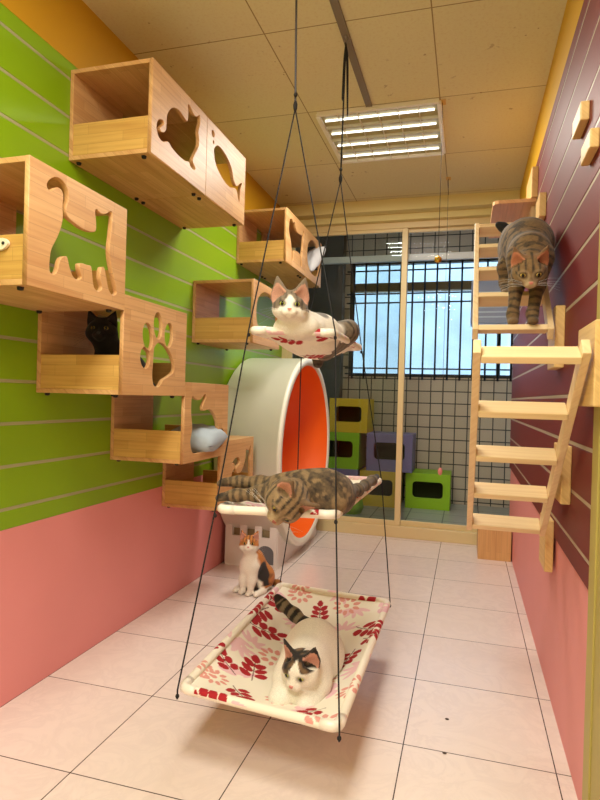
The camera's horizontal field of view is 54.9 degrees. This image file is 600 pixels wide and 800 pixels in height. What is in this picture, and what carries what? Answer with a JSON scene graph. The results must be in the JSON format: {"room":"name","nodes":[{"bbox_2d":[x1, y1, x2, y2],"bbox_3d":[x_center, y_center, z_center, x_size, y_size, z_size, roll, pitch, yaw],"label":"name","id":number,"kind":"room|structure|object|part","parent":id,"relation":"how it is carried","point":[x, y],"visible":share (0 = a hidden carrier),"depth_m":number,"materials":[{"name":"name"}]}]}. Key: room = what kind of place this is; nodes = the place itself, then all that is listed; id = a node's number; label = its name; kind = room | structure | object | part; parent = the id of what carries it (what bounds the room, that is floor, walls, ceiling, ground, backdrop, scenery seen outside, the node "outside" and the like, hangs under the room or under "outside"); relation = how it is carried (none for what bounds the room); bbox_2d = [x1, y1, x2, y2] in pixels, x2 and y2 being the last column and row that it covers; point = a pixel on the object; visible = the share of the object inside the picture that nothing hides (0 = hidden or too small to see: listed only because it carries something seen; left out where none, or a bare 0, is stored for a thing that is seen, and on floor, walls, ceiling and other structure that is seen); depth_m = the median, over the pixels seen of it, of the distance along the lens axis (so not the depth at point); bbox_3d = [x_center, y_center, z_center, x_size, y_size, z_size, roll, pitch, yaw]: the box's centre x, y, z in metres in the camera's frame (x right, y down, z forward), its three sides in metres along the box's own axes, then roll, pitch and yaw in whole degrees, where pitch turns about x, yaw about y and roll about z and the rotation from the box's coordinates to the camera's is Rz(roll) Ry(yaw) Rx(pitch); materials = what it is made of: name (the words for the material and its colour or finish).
{"room":"cat playroom","nodes":[
{"label":"cat playroom","id":0,"kind":"room"},
{"bbox_2d":[0,0,279,706],"bbox_3d":[-1.096,-0.296,2.423,0.100,2.945,6.300,2,0,16],"label":"wall","id":1,"kind":"structure","parent":0,"point":[69,581],"depth_m":2.65,"materials":[{"name":"pink paint"}]},
{"bbox_2d":[0,3,281,530],"bbox_3d":[-1.036,-0.480,2.457,0.014,1.955,6.198,2,0,16],"label":"wall panel","id":2,"kind":"object","parent":1,"relation":"attached to","point":[55,460],"visible":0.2,"depth_m":2.55,"materials":[{"name":"green paint"}]},
{"bbox_2d":[0,155,126,313],"bbox_3d":[-0.937,-0.541,2.043,0.400,0.402,0.517,2,0,16],"label":"shelf box","id":3,"kind":"object","parent":2,"relation":"attached to","point":[45,195],"visible":1,"depth_m":1.92,"materials":[{"name":"brown wood"}]},
{"bbox_2d":[0,238,9,250],"bbox_3d":[-0.961,-0.471,1.774,0.162,0.046,0.012,2,0,16],"label":"plastic toy","id":4,"kind":"object","parent":3,"relation":"attached to","point":[4,243],"visible":1,"depth_m":1.75,"materials":[{"name":"white plastic"}]},
{"bbox_3d":[-1.141,-0.553,2.024,0.018,0.354,0.367,2,0,16],"label":"panel","id":5,"kind":"part","parent":3,"relation":"part of","materials":[{"name":"brown wood"}]},
{"bbox_3d":[-0.941,-0.734,2.044,0.382,0.018,0.517,2,0,16],"label":"panel","id":6,"kind":"part","parent":3,"relation":"part of","materials":[{"name":"brown wood"}]},
{"bbox_3d":[-0.951,-0.362,2.046,0.382,0.018,0.517,2,0,16],"label":"panel","id":7,"kind":"part","parent":3,"relation":"part of","materials":[{"name":"brown wood"}]},
{"bbox_2d":[36,294,186,397],"bbox_3d":[-0.803,-0.213,2.539,0.400,0.402,0.517,2,0,16],"label":"shelf box","id":8,"kind":"object","parent":2,"relation":"attached to","point":[64,365],"visible":0.96,"depth_m":2.35,"materials":[{"name":"brown wood"}]},
{"bbox_3d":[-1.007,-0.225,2.520,0.018,0.354,0.367,2,0,16],"label":"panel","id":9,"kind":"part","parent":8,"relation":"part of","materials":[{"name":"brown wood"}]},
{"bbox_3d":[-0.817,-0.034,2.543,0.382,0.018,0.517,2,0,16],"label":"panel","id":10,"kind":"part","parent":8,"relation":"part of","materials":[{"name":"brown wood"}]},
{"bbox_2d":[74,311,155,385],"bbox_3d":[-0.804,-0.216,2.580,0.272,0.354,0.286,2,0,16],"label":"cat","id":11,"kind":"object","parent":8,"relation":"on","point":[102,332],"visible":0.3,"depth_m":2.50},
{"bbox_3d":[-0.806,-0.406,2.541,0.382,0.018,0.517,2,0,16],"label":"panel","id":12,"kind":"part","parent":8,"relation":"part of","materials":[{"name":"brown wood"}]},
{"bbox_3d":[-0.619,-0.214,2.486,0.018,0.390,0.517,2,0,16],"label":"panel","id":13,"kind":"part","parent":8,"relation":"part of","materials":[{"name":"brown wood"}]},
{"bbox_2d":[69,57,206,200],"bbox_3d":[-0.730,-1.217,2.688,0.400,0.402,0.517,2,0,16],"label":"shelf box","id":14,"kind":"object","parent":2,"relation":"attached to","point":[117,109],"visible":1,"depth_m":2.54,"materials":[{"name":"brown wood"}]},
{"bbox_3d":[-0.934,-1.229,2.669,0.018,0.354,0.367,2,0,16],"label":"panel","id":15,"kind":"part","parent":14,"relation":"part of","materials":[{"name":"brown wood"}]},
{"bbox_3d":[-0.734,-1.409,2.690,0.382,0.018,0.517,2,0,16],"label":"panel","id":16,"kind":"part","parent":14,"relation":"part of","materials":[{"name":"brown wood"}]},
{"bbox_3d":[-0.744,-1.037,2.692,0.382,0.018,0.517,2,0,16],"label":"panel","id":17,"kind":"part","parent":14,"relation":"part of","materials":[{"name":"brown wood"}]},
{"bbox_3d":[-0.547,-1.218,2.635,0.018,0.390,0.517,2,0,16],"label":"panel","id":18,"kind":"part","parent":14,"relation":"part of","materials":[{"name":"brown wood"}]},
{"bbox_2d":[110,382,228,465],"bbox_3d":[-0.668,0.111,3.038,0.400,0.402,0.517,2,0,16],"label":"shelf box","id":19,"kind":"object","parent":2,"relation":"attached to","point":[133,437],"visible":0.84,"depth_m":2.84,"materials":[{"name":"brown wood"}]},
{"bbox_3d":[-0.872,0.099,3.020,0.018,0.354,0.367,2,0,16],"label":"panel","id":20,"kind":"part","parent":19,"relation":"part of","materials":[{"name":"brown wood"}]},
{"bbox_3d":[-0.681,0.290,3.042,0.382,0.018,0.517,2,0,16],"label":"panel","id":21,"kind":"part","parent":19,"relation":"part of","materials":[{"name":"brown wood"}]},
{"bbox_2d":[171,424,227,452],"bbox_3d":[-0.550,0.205,3.081,0.259,0.157,0.281,2,0,11],"label":"cat","id":22,"kind":"object","parent":19,"relation":"on","point":[204,438],"visible":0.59,"depth_m":2.98},
{"bbox_3d":[-0.484,0.110,2.985,0.018,0.390,0.517,2,0,16],"label":"panel","id":23,"kind":"part","parent":19,"relation":"part of","materials":[{"name":"brown wood"}]},
{"bbox_2d":[135,117,245,229],"bbox_3d":[-0.586,-1.216,3.187,0.400,0.402,0.517,2,0,16],"label":"shelf box","id":24,"kind":"object","parent":2,"relation":"attached to","point":[222,205],"visible":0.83,"depth_m":3.13,"materials":[{"name":"brown wood"}]},
{"bbox_3d":[-0.600,-1.036,3.190,0.382,0.018,0.517,2,0,16],"label":"panel","id":25,"kind":"part","parent":24,"relation":"part of","materials":[{"name":"brown wood"}]},
{"bbox_3d":[-0.589,-1.408,3.188,0.382,0.018,0.517,2,0,16],"label":"panel","id":26,"kind":"part","parent":24,"relation":"part of","materials":[{"name":"brown wood"}]},
{"bbox_3d":[-0.402,-1.216,3.134,0.018,0.390,0.517,2,0,16],"label":"panel","id":27,"kind":"part","parent":24,"relation":"part of","materials":[{"name":"brown wood"}]},
{"bbox_2d":[162,435,253,511],"bbox_3d":[-0.551,0.431,3.543,0.362,0.402,0.517,2,0,16],"label":"shelf box","id":28,"kind":"object","parent":2,"relation":"attached to","point":[179,487],"visible":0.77,"depth_m":3.34,"materials":[{"name":"brown wood"}]},
{"bbox_3d":[-0.736,0.420,3.519,0.018,0.354,0.367,2,0,16],"label":"panel","id":29,"kind":"part","parent":28,"relation":"part of","materials":[{"name":"brown wood"}]},
{"bbox_3d":[-0.564,0.611,3.546,0.344,0.018,0.517,2,0,16],"label":"panel","id":30,"kind":"part","parent":28,"relation":"part of","materials":[{"name":"brown wood"}]},
{"bbox_3d":[-0.385,0.430,3.495,0.018,0.390,0.517,2,0,16],"label":"panel","id":31,"kind":"part","parent":28,"relation":"part of","materials":[{"name":"brown wood"}]},
{"bbox_3d":[-0.554,0.239,3.545,0.344,0.018,0.517,2,0,16],"label":"panel","id":32,"kind":"part","parent":28,"relation":"part of","materials":[{"name":"brown wood"}]},
{"bbox_2d":[192,279,278,350],"bbox_3d":[-0.410,-0.547,3.842,0.411,0.402,0.517,2,0,16],"label":"shelf box","id":33,"kind":"object","parent":2,"relation":"attached to","point":[226,333],"visible":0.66,"depth_m":3.65,"materials":[{"name":"brown wood"}]},
{"bbox_3d":[-0.619,-0.558,3.825,0.018,0.354,0.367,2,0,16],"label":"panel","id":34,"kind":"part","parent":33,"relation":"part of","materials":[{"name":"brown wood"}]},
{"bbox_3d":[-0.413,-0.739,3.844,0.393,0.018,0.517,2,0,16],"label":"panel","id":35,"kind":"part","parent":33,"relation":"part of","materials":[{"name":"brown wood"}]},
{"bbox_3d":[-0.423,-0.367,3.845,0.393,0.018,0.517,2,0,16],"label":"panel","id":36,"kind":"part","parent":33,"relation":"part of","materials":[{"name":"brown wood"}]},
{"bbox_3d":[-0.221,-0.547,3.787,0.018,0.390,0.517,2,0,16],"label":"panel","id":37,"kind":"part","parent":33,"relation":"part of","materials":[{"name":"brown wood"}]},
{"bbox_2d":[236,207,305,277],"bbox_3d":[-0.212,-1.204,4.500,0.387,0.402,0.517,2,0,16],"label":"shelf box","id":38,"kind":"object","parent":2,"relation":"attached to","point":[280,260],"visible":0.98,"depth_m":4.35,"materials":[{"name":"brown wood"}]},
{"bbox_3d":[-0.410,-1.215,4.479,0.018,0.354,0.367,2,0,16],"label":"panel","id":39,"kind":"part","parent":38,"relation":"part of","materials":[{"name":"brown wood"}]},
{"bbox_3d":[-0.216,-1.396,4.501,0.369,0.018,0.517,2,0,16],"label":"panel","id":40,"kind":"part","parent":38,"relation":"part of","materials":[{"name":"brown wood"}]},
{"bbox_3d":[-0.226,-1.024,4.503,0.369,0.018,0.517,2,0,16],"label":"panel","id":41,"kind":"part","parent":38,"relation":"part of","materials":[{"name":"brown wood"}]},
{"bbox_3d":[-0.035,-1.204,4.448,0.018,0.390,0.517,2,0,16],"label":"panel","id":42,"kind":"part","parent":38,"relation":"part of","materials":[{"name":"brown wood"}]},
{"bbox_2d":[261,228,321,288],"bbox_3d":[-0.068,-1.202,4.998,0.387,0.402,0.517,2,0,16],"label":"shelf box","id":43,"kind":"object","parent":2,"relation":"attached to","point":[290,282],"visible":0.52,"depth_m":4.92,"materials":[{"name":"brown wood"}]},
{"bbox_3d":[-0.266,-1.214,4.978,0.018,0.354,0.367,2,0,16],"label":"panel","id":44,"kind":"part","parent":43,"relation":"part of","materials":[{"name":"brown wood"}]},
{"bbox_3d":[-0.071,-1.395,5.000,0.369,0.018,0.517,2,0,16],"label":"panel","id":45,"kind":"part","parent":43,"relation":"part of","materials":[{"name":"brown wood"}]},
{"bbox_3d":[-0.082,-1.023,5.002,0.369,0.018,0.517,2,0,16],"label":"panel","id":46,"kind":"part","parent":43,"relation":"part of","materials":[{"name":"brown wood"}]},
{"bbox_3d":[0.109,-1.203,4.947,0.018,0.390,0.517,2,0,16],"label":"panel","id":47,"kind":"part","parent":43,"relation":"part of","materials":[{"name":"brown wood"}]},
{"bbox_2d":[307,246,325,272],"bbox_3d":[0.107,-1.226,5.076,0.190,0.245,0.200,1,0,-35],"label":"cat","id":48,"kind":"object","parent":43,"relation":"in","point":[313,256],"visible":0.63,"depth_m":5.00},
{"bbox_2d":[0,530,577,799],"bbox_3d":[-0.101,1.256,2.156,2.246,0.100,6.350,2,0,16],"label":"floor","id":49,"kind":"structure","parent":0,"point":[455,642],"depth_m":2.23,"materials":[{"name":"white tile"}]},
{"bbox_2d":[232,530,281,596],"bbox_3d":[-0.248,1.001,3.617,0.291,0.392,0.301,2,0,16],"label":"cat","id":50,"kind":"object","parent":49,"relation":"on","point":[255,571],"visible":0.94,"depth_m":3.54},
{"bbox_2d":[214,358,329,569],"bbox_3d":[-0.166,0.428,4.598,0.485,1.524,1.452,2,0,16],"label":"wheel","id":51,"kind":"object","parent":49,"relation":"on","point":[267,402],"visible":0.66,"depth_m":4.15,"materials":[{"name":"white plastic"}]},
{"bbox_3d":[-0.350,1.030,4.121,0.390,0.315,0.016,2,0,16],"label":"castle panel","id":52,"kind":"part","parent":51,"relation":"part of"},
{"bbox_3d":[-0.343,1.022,4.148,0.340,0.279,0.010,2,0,16],"label":"panel","id":53,"kind":"part","parent":51,"relation":"part of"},
{"bbox_3d":[-0.244,1.096,4.080,0.120,0.130,0.001,2,0,16],"label":"doorway","id":54,"kind":"part","parent":51,"relation":"part of","materials":[{"name":"grey"}]},
{"bbox_2d":[477,529,511,561],"bbox_3d":[1.555,1.120,4.650,0.244,0.235,0.400,2,0,16],"label":"box","id":55,"kind":"object","parent":49,"relation":"on","point":[491,544],"visible":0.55,"depth_m":4.46,"materials":[{"name":"brown wood"}]},
{"bbox_2d":[293,247,300,357],"bbox_3d":[-0.235,-0.421,6.187,0.250,3.000,1.290,2,0,16],"label":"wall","id":56,"kind":"structure","parent":0,"point":[298,249],"depth_m":6.37,"materials":[{"name":"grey paint"}]},
{"bbox_2d":[82,0,566,206],"bbox_3d":[-0.010,-1.788,2.164,2.246,0.100,6.400,2,0,16],"label":"ceiling","id":57,"kind":"structure","parent":0,"point":[490,61],"depth_m":3.06,"materials":[{"name":"beige tile"}]},
{"bbox_2d":[175,0,340,741],"bbox_3d":[-0.021,-0.375,2.074,0.567,2.725,0.684,2,0,16],"label":"rope","id":58,"kind":"object","parent":57,"relation":"hanging from","point":[295,104],"visible":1,"depth_m":2.11,"materials":[{"name":"fabric"}]},
{"bbox_3d":[-0.232,-0.088,2.108,0.062,2.140,0.528,2,0,38],"label":"branch cord","id":59,"kind":"part","parent":58,"relation":"part of","materials":[{"name":"black fabric"}]},
{"bbox_2d":[180,582,389,732],"bbox_3d":[0.004,1.006,2.335,0.590,0.130,1.188,2,0,16],"label":"hammock","id":60,"kind":"object","parent":58,"relation":"hanging from","point":[238,671],"visible":0.83,"depth_m":2.26,"materials":[{"name":"white fabric"}]},
{"bbox_2d":[268,594,344,706],"bbox_3d":[0.033,0.948,2.232,0.288,0.262,0.673,2,0,-1],"label":"cat","id":61,"kind":"object","parent":60,"relation":"on","point":[306,667],"visible":0.91,"depth_m":2.00},
{"bbox_3d":[-0.017,-1.432,2.357,0.009,0.557,0.145,2,0,-5],"label":"cord","id":62,"kind":"part","parent":58,"relation":"part of","materials":[{"name":"grey fabric"}]},
{"bbox_2d":[217,475,381,518],"bbox_3d":[0.054,0.409,2.434,0.452,0.075,1.013,2,0,16],"label":"hammock","id":63,"kind":"object","parent":58,"relation":"hanging from","point":[244,507],"visible":0.23,"depth_m":2.00,"materials":[{"name":"white fabric"}]},
{"bbox_2d":[215,468,378,532],"bbox_3d":[0.116,0.357,2.176,0.832,0.226,0.386,1,0,-36],"label":"cat","id":64,"kind":"object","parent":63,"relation":"on","point":[286,496],"visible":0.91,"depth_m":2.00},
{"bbox_2d":[250,326,361,359],"bbox_3d":[0.055,-0.229,2.534,0.351,0.100,0.778,2,0,16],"label":"hammock","id":65,"kind":"object","parent":58,"relation":"hanging from","point":[300,348],"visible":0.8,"depth_m":2.30,"materials":[{"name":"white fabric"}]},
{"bbox_2d":[261,275,358,367],"bbox_3d":[0.103,-0.313,2.534,0.324,0.306,0.912,2,0,16],"label":"cat","id":66,"kind":"object","parent":65,"relation":"on","point":[290,307],"visible":0.76,"depth_m":2.19},
{"bbox_3d":[0.118,-0.078,2.007,0.153,2.141,0.654,1,0,-17],"label":"branch cord","id":67,"kind":"part","parent":58,"relation":"part of","materials":[{"name":"black fabric"}]},
{"bbox_2d":[280,36,390,606],"bbox_3d":[0.189,-0.367,2.832,0.587,2.713,0.185,2,0,16],"label":"rope","id":68,"kind":"object","parent":57,"relation":"hanging from","point":[345,59],"visible":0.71,"depth_m":2.79,"materials":[{"name":"fabric"}]},
{"bbox_3d":[0.049,-0.030,2.871,0.029,2.031,0.339,1,0,-44],"label":"branch cord","id":69,"kind":"part","parent":68,"relation":"part of","materials":[{"name":"black fabric"}]},
{"bbox_3d":[0.205,-1.367,2.743,0.014,0.653,0.008,2,0,16],"label":"cord","id":70,"kind":"part","parent":68,"relation":"part of","materials":[{"name":"black fabric"}]},
{"bbox_3d":[0.308,-0.022,2.817,0.301,2.031,0.119,2,0,-3],"label":"branch cord","id":71,"kind":"part","parent":68,"relation":"part of","materials":[{"name":"black fabric"}]},
{"bbox_2d":[329,0,371,106],"bbox_3d":[-0.108,-1.732,1.620,0.038,0.012,3.700,2,0,16],"label":"trim","id":72,"kind":"structure","parent":57,"relation":"attached to","point":[335,4],"depth_m":2.86,"materials":[{"name":"grey metal"}]},
{"bbox_2d":[316,98,445,163],"bbox_3d":[0.549,-1.719,3.751,0.744,0.024,0.744,2,0,16],"label":"recessed light","id":73,"kind":"object","parent":57,"relation":"in","point":[409,129],"visible":0.94,"depth_m":3.70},
{"bbox_2d":[434,99,445,262],"bbox_3d":[0.811,-1.257,3.341,0.044,0.928,0.060,2,0,16],"label":"toy","id":74,"kind":"object","parent":57,"relation":"hanging from","point":[437,259],"visible":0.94,"depth_m":3.34,"materials":[{"name":"gold metal"}]},
{"bbox_2d":[438,177,450,474],"bbox_3d":[1.120,-0.566,4.488,0.036,2.304,0.060,2,0,16],"label":"toy","id":75,"kind":"object","parent":57,"relation":"hanging from","point":[447,178],"visible":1,"depth_m":4.49,"materials":[{"name":"black"}]},
{"bbox_2d":[302,236,346,456],"bbox_3d":[0.187,-0.412,6.658,0.600,3.000,0.150,2,0,16],"label":"pillar","id":76,"kind":"structure","parent":0,"point":[335,245],"depth_m":6.54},
{"bbox_2d":[282,217,490,544],"bbox_3d":[0.957,-0.182,5.123,2.346,2.800,0.090,2,0,16],"label":"door frame","id":77,"kind":"structure","parent":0,"point":[408,532],"depth_m":5.10,"materials":[{"name":"beige wood"}]},
{"bbox_2d":[287,228,408,525],"bbox_3d":[0.400,-0.216,5.274,1.090,2.635,0.034,2,0,16],"label":"door","id":78,"kind":"structure","parent":77,"relation":"in","point":[396,522],"depth_m":5.12,"materials":[{"name":"beige wood"}]},
{"bbox_2d":[280,190,519,226],"bbox_3d":[0.825,-1.653,5.056,2.046,0.155,0.180,2,0,16],"label":"trim","id":79,"kind":"structure","parent":77,"relation":"attached to","point":[472,205],"depth_m":4.99,"materials":[{"name":"beige paint"}]},
{"bbox_2d":[321,251,497,264],"bbox_3d":[1.049,-1.288,5.229,2.200,0.060,0.040,2,0,16],"label":"rail","id":80,"kind":"object","parent":77,"relation":"attached to","point":[450,255],"visible":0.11,"depth_m":5.26,"materials":[{"name":"grey metal"}]},
{"bbox_2d":[400,226,476,531],"bbox_3d":[1.450,-0.185,5.006,1.176,2.635,0.032,2,0,16],"label":"door","id":81,"kind":"structure","parent":77,"relation":"in","point":[461,228],"depth_m":5.08,"materials":[{"name":"beige wood"}]},
{"bbox_2d":[342,500,508,524],"bbox_3d":[0.982,1.175,5.883,2.646,0.120,1.390,2,0,16],"label":"floor","id":82,"kind":"structure","parent":0,"point":[457,514],"depth_m":5.73,"materials":[{"name":"grey tile"}]},
{"bbox_2d":[330,466,364,475],"bbox_3d":[0.460,0.913,6.331,0.420,0.370,0.420,2,0,16],"label":"stool","id":83,"kind":"object","parent":82,"relation":"on","point":[348,472],"visible":0.13,"depth_m":6.10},
{"bbox_3d":[0.405,0.913,6.139,0.420,0.370,0.020,2,0,16],"label":"panel","id":84,"kind":"part","parent":83,"relation":"part of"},
{"bbox_2d":[328,432,365,469],"bbox_3d":[0.471,0.535,6.329,0.430,0.385,0.420,2,0,16],"label":"stool","id":85,"kind":"object","parent":83,"relation":"on","point":[352,446],"visible":0.54,"depth_m":6.13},
{"bbox_2d":[329,398,373,432],"bbox_3d":[0.567,0.164,6.302,0.410,0.360,0.420,2,0,16],"label":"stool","id":86,"kind":"object","parent":85,"relation":"on","point":[354,416],"visible":0.88,"depth_m":6.13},
{"bbox_2d":[346,499,363,514],"bbox_3d":[0.482,0.968,5.658,0.277,0.270,0.216,2,0,16],"label":"plastic bag","id":87,"kind":"object","parent":82,"relation":"on","point":[357,508],"visible":0.23,"depth_m":5.57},
{"bbox_2d":[360,467,402,507],"bbox_3d":[0.878,0.925,6.210,0.410,0.370,0.420,2,0,16],"label":"stool","id":88,"kind":"object","parent":82,"relation":"on","point":[374,498],"visible":0.5,"depth_m":6.03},
{"bbox_2d":[366,431,415,472],"bbox_3d":[0.980,0.547,6.182,0.470,0.390,0.420,2,0,16],"label":"stool","id":89,"kind":"object","parent":88,"relation":"on","point":[386,441],"visible":0.91,"depth_m":6.02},
{"bbox_2d":[405,468,451,510],"bbox_3d":[1.368,0.942,6.141,0.450,0.365,0.420,2,0,16],"label":"box","id":90,"kind":"object","parent":82,"relation":"on","point":[424,488],"visible":0.91,"depth_m":5.98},
{"bbox_2d":[342,230,511,507],"bbox_3d":[1.207,-0.383,6.503,2.646,3.000,0.120,2,0,16],"label":"wall","id":91,"kind":"structure","parent":0,"point":[424,406],"depth_m":6.35,"materials":[{"name":"grey tile"}]},
{"bbox_2d":[345,258,512,381],"bbox_3d":[1.408,-0.898,6.414,1.798,1.357,0.142,2,0,16],"label":"window","id":92,"kind":"structure","parent":91,"relation":"in","point":[461,286],"depth_m":6.39,"materials":[{"name":"glass"}]},
{"bbox_2d":[470,280,507,326],"bbox_3d":[2.023,-0.998,6.016,0.470,0.440,0.304,2,0,16],"label":"appliance","id":93,"kind":"object","parent":92,"relation":"attached to","point":[486,315],"visible":0.31,"depth_m":5.89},
{"bbox_2d":[478,291,507,317],"bbox_3d":[1.976,-0.971,5.874,0.360,0.265,0.004,2,0,16],"label":"vent","id":94,"kind":"object","parent":93,"relation":"attached to","point":[484,312],"depth_m":5.88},
{"bbox_2d":[509,0,587,799],"bbox_3d":[0.959,-0.236,1.806,0.100,2.945,6.260,2,0,16],"label":"wall","id":95,"kind":"structure","parent":0,"point":[555,603],"depth_m":2.33,"materials":[{"name":"pink paint"}]},
{"bbox_2d":[509,0,599,588],"bbox_3d":[1.326,-0.419,3.245,0.014,1.955,3.288,2,0,16],"label":"wall panel","id":96,"kind":"object","parent":95,"relation":"attached to","point":[572,189],"visible":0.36,"depth_m":2.13,"materials":[{"name":"paint"}]},
{"bbox_2d":[489,198,536,237],"bbox_3d":[1.343,-1.094,3.696,0.239,0.130,0.740,2,0,16],"label":"platform","id":97,"kind":"object","parent":96,"relation":"attached to","point":[507,211],"visible":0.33,"depth_m":3.45,"materials":[{"name":"brown wood"}]},
{"bbox_2d":[472,222,554,338],"bbox_3d":[0.929,-0.566,2.578,0.297,0.664,0.760,2,0,16],"label":"ladder","id":98,"kind":"object","parent":96,"relation":"attached to","point":[482,299],"visible":0.67,"depth_m":2.41,"materials":[{"name":"brown wood"}]},
{"bbox_2d":[495,217,559,324],"bbox_3d":[0.951,-0.564,2.433,0.241,0.559,0.657,2,0,16],"label":"cat","id":99,"kind":"object","parent":98,"relation":"on","point":[526,252],"visible":0.99,"depth_m":2.23},
{"bbox_2d":[466,339,591,536],"bbox_3d":[0.724,0.185,1.946,0.297,0.697,0.835,2,0,16],"label":"ladder","id":100,"kind":"object","parent":96,"relation":"attached to","point":[581,356],"visible":1,"depth_m":1.83,"materials":[{"name":"brown wood"}]},
{"bbox_2d":[526,166,538,198],"bbox_3d":[1.383,-1.244,3.446,0.035,0.174,0.320,2,0,16],"label":"wood block","id":101,"kind":"object","parent":96,"relation":"attached to","point":[532,186],"visible":0.71,"depth_m":3.29,"materials":[{"name":"beige wood"}]},
{"bbox_2d":[536,192,546,219],"bbox_3d":[1.242,-0.983,2.981,0.033,0.120,0.170,2,0,16],"label":"wood block","id":102,"kind":"object","parent":96,"relation":"attached to","point":[541,201],"visible":0.76,"depth_m":2.90,"materials":[{"name":"beige wood"}]},
{"bbox_2d":[539,513,553,572],"bbox_3d":[1.037,0.595,2.435,0.033,0.210,0.185,2,0,16],"label":"wood block","id":103,"kind":"object","parent":96,"relation":"attached to","point":[546,543],"visible":0.74,"depth_m":2.35,"materials":[{"name":"brown wood"}]},
{"bbox_2d":[547,305,565,369],"bbox_3d":[1.027,-0.245,2.318,0.035,0.240,0.200,2,0,16],"label":"wood block","id":104,"kind":"object","parent":96,"relation":"attached to","point":[558,312],"visible":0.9,"depth_m":2.22,"materials":[{"name":"beige wood"}]},
{"bbox_2d":[554,442,571,504],"bbox_3d":[0.948,0.261,2.092,0.033,0.203,0.195,2,0,16],"label":"wood block","id":105,"kind":"object","parent":96,"relation":"attached to","point":[563,493],"visible":0.6,"depth_m":2.00,"materials":[{"name":"beige wood"}]},
{"bbox_2d":[572,100,589,139],"bbox_3d":[0.940,-0.934,1.935,0.028,0.062,0.152,2,0,16],"label":"wood block","id":106,"kind":"object","parent":96,"relation":"attached to","point":[581,119],"visible":1,"depth_m":1.89,"materials":[{"name":"beige wood"}]},
{"bbox_2d":[578,319,599,406],"bbox_3d":[0.823,-0.096,1.629,0.035,0.230,0.245,2,0,16],"label":"wood block","id":107,"kind":"object","parent":96,"relation":"attached to","point":[590,396],"visible":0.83,"depth_m":1.54,"materials":[{"name":"beige wood"}]},
{"bbox_2d":[581,127,599,165],"bbox_3d":[0.888,-0.773,1.770,0.027,0.058,0.147,2,0,16],"label":"wood block","id":108,"kind":"object","parent":96,"relation":"attached to","point":[591,144],"visible":1,"depth_m":1.72,"materials":[{"name":"beige wood"}]},
{"bbox_2d":[582,223,599,799],"bbox_3d":[0.794,-0.239,1.417,0.021,2.945,0.520,2,0,16],"label":"trim","id":109,"kind":"structure","parent":95,"relation":"attached to","point":[590,784],"depth_m":1.60,"materials":[{"name":"beige wood"}]},
{"label":"outside","id":110,"kind":"structure","parent":0,"visible":0},
{"bbox_2d":[353,262,510,374],"bbox_3d":[1.740,-0.227,8.082,7.600,3.900,0.150,2,0,16],"label":"wall","id":111,"kind":"structure","parent":110,"point":[468,274],"depth_m":8.02,"materials":[{"name":"glass"}]}
]}

